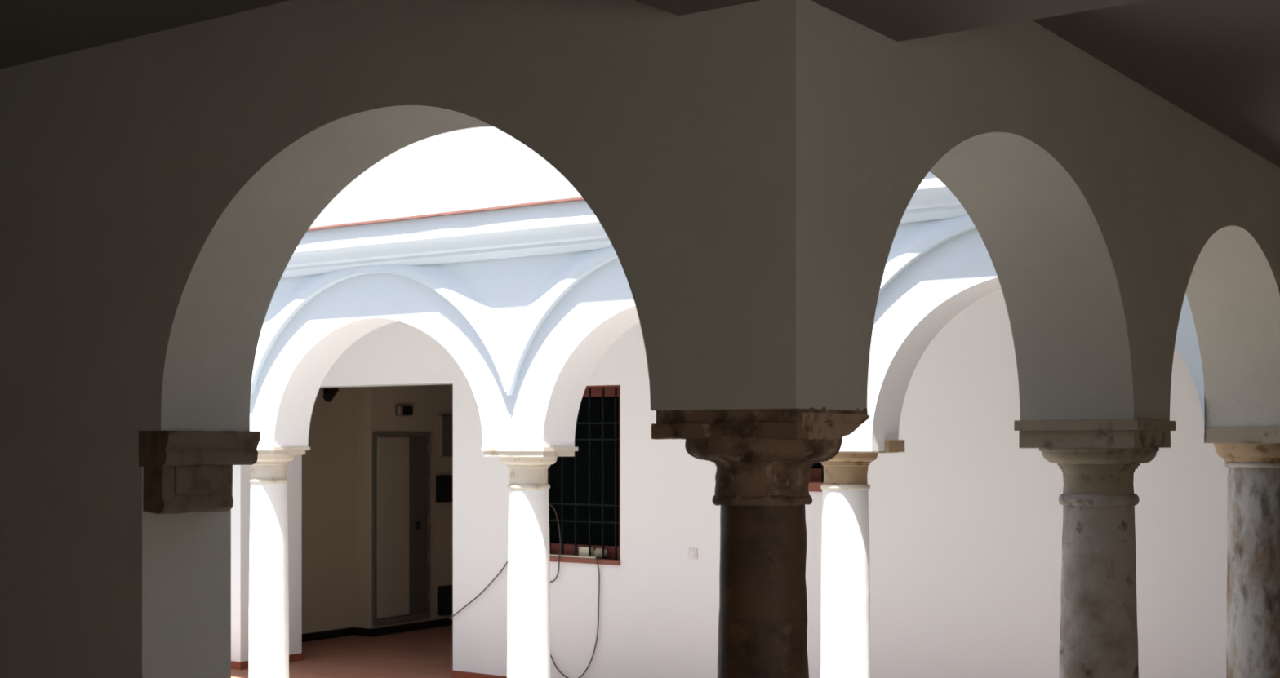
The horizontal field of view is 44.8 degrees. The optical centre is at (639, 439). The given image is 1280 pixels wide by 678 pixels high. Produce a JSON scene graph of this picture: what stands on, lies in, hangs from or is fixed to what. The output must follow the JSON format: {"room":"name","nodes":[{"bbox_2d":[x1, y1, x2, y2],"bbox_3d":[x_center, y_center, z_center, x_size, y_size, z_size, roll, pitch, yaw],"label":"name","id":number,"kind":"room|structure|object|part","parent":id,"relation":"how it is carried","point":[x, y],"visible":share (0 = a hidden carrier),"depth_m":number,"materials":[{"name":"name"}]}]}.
{"room":"courtyard arcade","nodes":[
{"label":"courtyard arcade","id":0,"kind":"room"},
{"bbox_2d":[231,454,301,662],"bbox_3d":[-3.458,0.405,12.815,1.230,2.810,0.636,0,0,35],"label":"wall","id":1,"kind":"structure","parent":0,"point":[242,474],"depth_m":12.26,"materials":[{"name":"paint"}]},
{"bbox_2d":[231,653,302,670],"bbox_3d":[-3.456,1.780,12.807,1.242,0.060,0.648,0,0,35],"label":"baseboard","id":2,"kind":"structure","parent":1,"relation":"attached to","point":[297,657],"depth_m":12.24,"materials":[{"name":"tile"}]},
{"bbox_2d":[231,625,453,677],"bbox_3d":[2.034,1.860,10.822,12.500,0.100,4.600,0,0,35],"label":"floor","id":3,"kind":"structure","parent":0,"point":[425,653],"depth_m":12.86,"materials":[{"name":"tile"}]},
{"bbox_2d":[301,384,453,634],"bbox_3d":[-2.442,0.450,14.797,0.600,2.720,3.274,0,0,35],"label":"wall","id":4,"kind":"structure","parent":0,"point":[336,471],"depth_m":14.29,"materials":[{"name":"beige paint"}]},
{"bbox_2d":[323,387,338,402],"bbox_3d":[-2.810,-0.410,14.049,0.122,0.146,0.190,0,0,12],"label":"wall spotlight","id":5,"kind":"object","parent":4,"relation":"attached to","point":[329,394],"visible":0.91,"depth_m":13.99,"materials":[{"name":"black metal"}]},
{"bbox_2d":[301,617,453,643],"bbox_3d":[-2.328,1.774,14.625,0.245,0.072,3.124,0,0,35],"label":"baseboard","id":6,"kind":"structure","parent":4,"relation":"attached to","point":[318,636],"depth_m":14.33,"materials":[{"name":"black tile"}]},
{"bbox_2d":[372,433,430,626],"bbox_3d":[-2.214,0.825,14.537,0.074,1.770,0.745,0,0,35],"label":"door","id":7,"kind":"structure","parent":4,"relation":"in","point":[401,466],"depth_m":14.49,"materials":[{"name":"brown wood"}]},
{"bbox_3d":[-2.302,0.811,14.439,0.036,1.667,0.413,0,0,35],"label":"door","id":8,"kind":"part","parent":7,"relation":"part of","materials":[{"name":"beige paint"}]},
{"bbox_3d":[-2.113,0.811,14.717,0.022,1.667,0.248,0,0,35],"label":"door","id":9,"kind":"part","parent":7,"relation":"part of","materials":[{"name":"paint"}]},
{"bbox_3d":[-2.103,0.815,14.671,0.048,0.080,0.113,0,0,35],"label":"door handle","id":10,"kind":"part","parent":7,"relation":"part of","materials":[{"name":"black metal"}]},
{"bbox_2d":[395,405,413,416],"bbox_3d":[-2.208,-0.270,14.561,0.055,0.100,0.200,0,0,35],"label":"lamp","id":11,"kind":"object","parent":4,"relation":"attached to","point":[400,411],"visible":1,"depth_m":14.53,"materials":[{"name":"grey metal"}]},
{"bbox_2d":[435,475,453,502],"bbox_3d":[-1.866,0.475,15.023,0.082,0.260,0.240,0,0,35],"label":"box","id":12,"kind":"object","parent":4,"relation":"attached to","point":[444,483],"visible":0.66,"depth_m":14.94,"materials":[{"name":"black metal"}]},
{"bbox_2d":[437,415,453,457],"bbox_3d":[-1.863,-0.035,15.049,0.056,0.400,0.223,0,0,35],"label":"box","id":13,"kind":"object","parent":4,"relation":"attached to","point":[445,423],"visible":0.85,"depth_m":14.99,"materials":[{"name":"grey metal"}]},
{"bbox_2d":[437,585,453,616],"bbox_3d":[-1.855,1.555,15.040,0.080,0.280,0.240,0,0,35],"label":"meter box","id":14,"kind":"object","parent":4,"relation":"attached to","point":[445,593],"visible":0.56,"depth_m":14.96,"materials":[{"name":"black metal"}]},
{"bbox_2d":[0,0,866,677],"bbox_3d":[-3.396,0.270,5.910,9.300,3.080,0.310,0,0,35],"label":"wall","id":15,"kind":"structure","parent":0,"point":[158,190],"depth_m":4.06,"materials":[{"name":"beige paint"}]},
{"bbox_2d":[138,431,260,514],"bbox_3d":[-1.242,0.091,4.391,0.130,0.231,0.322,0,0,35],"label":"capital","id":16,"kind":"object","parent":15,"relation":"attached to","point":[184,472],"visible":1,"depth_m":4.31,"materials":[{"name":"brown stone"}]},
{"bbox_3d":[-1.239,0.112,4.343,0.010,0.082,0.150,0,0,35],"label":"panel","id":17,"kind":"part","parent":16,"relation":"part of","materials":[{"name":"brown stone"}]},
{"bbox_2d":[0,0,1279,167],"bbox_3d":[-1.638,-1.168,5.627,12.500,0.100,10.276,0,0,35],"label":"ceiling","id":18,"kind":"structure","parent":0,"point":[1217,61],"depth_m":4.30,"materials":[{"name":"white paint"}]},
{"bbox_2d":[636,0,1151,41],"bbox_3d":[0.726,-1.014,1.624,4.020,0.247,4.467,0,0,35],"label":"ceiling","id":19,"kind":"structure","parent":18,"relation":"attached to","point":[899,20],"depth_m":3.23,"materials":[{"name":"white paint"}]},
{"bbox_2d":[249,222,1205,452],"bbox_3d":[-0.964,0.255,9.414,8.628,3.110,0.300,0,0,35],"label":"wall","id":20,"kind":"structure","parent":0,"point":[559,363],"depth_m":9.01,"materials":[{"name":"paint"}]},
{"bbox_2d":[250,263,511,394],"bbox_3d":[-1.683,-0.680,9.716,2.266,0.810,0.060,0,0,35],"label":"trim","id":21,"kind":"structure","parent":20,"relation":"attached to","point":[440,277],"depth_m":9.41,"materials":[{"name":"white paint"}]},
{"bbox_2d":[307,196,584,231],"bbox_3d":[-0.913,-1.332,9.329,8.810,0.016,0.581,0,0,35],"label":"trim","id":22,"kind":"structure","parent":20,"relation":"attached to","point":[580,198],"depth_m":9.13,"materials":[{"name":"brick"}]},
{"bbox_2d":[506,246,617,395],"bbox_3d":[0.096,-0.671,8.459,2.109,0.827,0.060,0,0,35],"label":"trim","id":23,"kind":"structure","parent":20,"relation":"attached to","point":[580,264],"depth_m":8.89,"materials":[{"name":"white paint"}]},
{"bbox_2d":[281,171,968,277],"bbox_3d":[-1.088,-1.196,9.238,8.630,0.263,0.170,0,0,35],"label":"trim","id":24,"kind":"structure","parent":20,"relation":"attached to","point":[566,227],"depth_m":9.10,"materials":[{"name":"white paint"}]},
{"bbox_2d":[878,214,975,295],"bbox_3d":[1.710,-0.694,7.319,1.842,0.781,0.060,0,0,35],"label":"trim","id":25,"kind":"structure","parent":20,"relation":"attached to","point":[919,238],"depth_m":7.56,"materials":[{"name":"white paint"}]},
{"bbox_2d":[320,288,1227,677],"bbox_3d":[1.482,0.400,9.867,12.700,2.820,0.250,0,0,35],"label":"wall","id":26,"kind":"structure","parent":0,"point":[966,522],"depth_m":9.56,"materials":[{"name":"paint"}]},
{"bbox_2d":[451,671,506,677],"bbox_3d":[2.503,1.780,8.985,9.613,0.060,0.012,0,0,35],"label":"baseboard","id":27,"kind":"structure","parent":26,"relation":"attached to","point":[455,674],"depth_m":11.65,"materials":[{"name":"tile"}]},
{"bbox_2d":[449,503,560,620],"bbox_3d":[-1.005,0.914,11.449,1.082,0.911,0.056,0,0,38],"label":"cable","id":28,"kind":"object","parent":26,"relation":"attached to","point":[451,619],"visible":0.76,"depth_m":11.19,"materials":[{"name":"black rubber"}]},
{"bbox_2d":[547,385,620,565],"bbox_3d":[-0.414,0.249,11.139,0.780,1.262,0.180,0,0,35],"label":"window","id":29,"kind":"structure","parent":26,"relation":"in","point":[609,390],"depth_m":11.15,"materials":[{"name":"black glass"}]},
{"bbox_2d":[549,554,596,559],"bbox_3d":[-0.495,0.838,11.117,0.450,0.014,0.024,0,0,35],"label":"batten","id":30,"kind":"object","parent":29,"relation":"on","point":[550,555],"visible":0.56,"depth_m":11.08,"materials":[{"name":"white wood"}]},
{"bbox_2d":[550,557,599,677],"bbox_3d":[-0.532,1.276,11.119,0.612,0.892,0.060,0,0,35],"label":"cable","id":31,"kind":"object","parent":29,"relation":"hanging from","point":[597,557],"visible":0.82,"depth_m":10.95,"materials":[{"name":"black rubber"}]},
{"bbox_2d":[548,386,618,559],"bbox_3d":[-0.438,0.232,11.104,0.776,1.227,0.017,0,0,35],"label":"window grille","id":32,"kind":"object","parent":29,"relation":"attached to","point":[589,423],"visible":0.77,"depth_m":11.05,"materials":[{"name":"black metal"}]},
{"bbox_3d":[-0.431,0.863,11.115,0.780,0.035,0.120,0,0,35],"label":"sill","id":33,"kind":"part","parent":29,"relation":"part of","materials":[{"name":"brick"}]},
{"bbox_2d":[578,546,593,556],"bbox_3d":[-0.385,0.807,11.116,0.110,0.075,0.040,0,0,35],"label":"cardboard box","id":34,"kind":"object","parent":29,"relation":"on","point":[583,551],"visible":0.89,"depth_m":11.10,"materials":[{"name":"beige cardboard"}]},
{"bbox_2d":[592,547,607,558],"bbox_3d":[-0.282,0.810,11.041,0.121,0.081,0.048,0,0,35],"label":"cloth bundle","id":35,"kind":"object","parent":29,"relation":"on","point":[597,553],"visible":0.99,"depth_m":11.02,"materials":[{"name":"grey fabric"}]},
{"bbox_2d":[688,548,697,559],"bbox_3d":[0.355,0.773,10.501,0.072,0.072,0.014,0,0,35],"label":"wall switch","id":36,"kind":"object","parent":26,"relation":"attached to","point":[692,553],"visible":1,"depth_m":10.49,"materials":[{"name":"white plastic"}]},
{"bbox_2d":[808,463,823,492],"bbox_3d":[1.091,0.068,10.076,0.704,0.535,0.180,0,0,35],"label":"window","id":37,"kind":"structure","parent":26,"relation":"in","point":[815,482],"depth_m":10.06,"materials":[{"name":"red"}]},
{"bbox_3d":[1.125,0.037,10.125,0.700,0.475,0.060,0,0,35],"label":"frame","id":38,"kind":"part","parent":37,"relation":"part of","materials":[{"name":"red wood"}]},
{"bbox_3d":[1.073,0.305,10.052,0.704,0.060,0.120,0,0,35],"label":"sill","id":39,"kind":"part","parent":37,"relation":"part of","materials":[{"name":"brick"}]},
{"bbox_3d":[1.127,0.033,10.127,0.630,0.315,0.006,0,0,35],"label":"pane","id":40,"kind":"part","parent":37,"relation":"part of","materials":[{"name":"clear glass"}]},
{"bbox_2d":[817,462,823,482],"bbox_3d":[1.066,0.037,10.041,0.700,0.475,0.017,0,0,35],"label":"window grille","id":41,"kind":"object","parent":37,"relation":"attached to","point":[822,466],"visible":0.04,"depth_m":9.96,"materials":[{"name":"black metal"}]},
{"bbox_2d":[866,19,1279,428],"bbox_3d":[1.586,-0.660,5.224,0.370,1.220,4.320,0,0,35],"label":"wall","id":42,"kind":"structure","parent":0,"point":[1095,202],"depth_m":4.81,"materials":[{"name":"beige paint"}]},
{"bbox_3d":[2.993,1.860,4.486,3.620,0.100,4.640,0,0,35],"label":"floor","id":43,"kind":"structure","parent":0,"visible":0},
{"bbox_2d":[1013,419,1175,677],"bbox_3d":[1.496,0.873,5.094,0.405,1.873,0.405,0,0,35],"label":"stone column","id":44,"kind":"structure","parent":43,"relation":"on","point":[1098,461],"depth_m":4.99,"materials":[{"name":"grey stone"}]},
{"bbox_2d":[1204,427,1279,677],"bbox_3d":[2.732,0.879,6.845,0.398,1.861,0.398,0,0,35],"label":"stone column","id":45,"kind":"structure","parent":43,"relation":"on","point":[1251,456],"depth_m":6.73,"materials":[{"name":"grey stone"}]},
{"bbox_3d":[-3.287,1.860,3.292,12.500,0.100,4.560,0,0,35],"label":"floor","id":46,"kind":"structure","parent":0,"visible":0},
{"bbox_2d":[651,407,869,677],"bbox_3d":[0.262,0.870,3.329,0.363,1.880,0.335,0,0,35],"label":"stone column","id":47,"kind":"structure","parent":46,"relation":"on","point":[763,459],"depth_m":3.24,"materials":[{"name":"brown stone"}]},
{"bbox_3d":[-2.111,1.862,8.094,8.880,0.096,4.640,0,0,35],"label":"floor","id":48,"kind":"structure","parent":0,"visible":0},
{"bbox_2d":[248,447,310,677],"bbox_3d":[-2.492,0.930,10.537,0.461,1.761,0.384,0,0,35],"label":"stone column","id":49,"kind":"structure","parent":48,"relation":"on","point":[268,589],"depth_m":10.46,"materials":[{"name":"stone"}]},
{"bbox_2d":[481,447,577,677],"bbox_3d":[-0.638,0.926,9.225,0.477,1.768,0.379,0,0,35],"label":"stone column","id":50,"kind":"structure","parent":48,"relation":"on","point":[528,615],"depth_m":9.14,"materials":[{"name":"stone"}]},
{"bbox_2d":[820,440,904,677],"bbox_3d":[1.087,0.906,8.011,0.479,1.809,0.369,0,0,35],"label":"stone column","id":51,"kind":"structure","parent":48,"relation":"on","point":[845,611],"depth_m":7.92,"materials":[{"name":"stone"}]}
]}

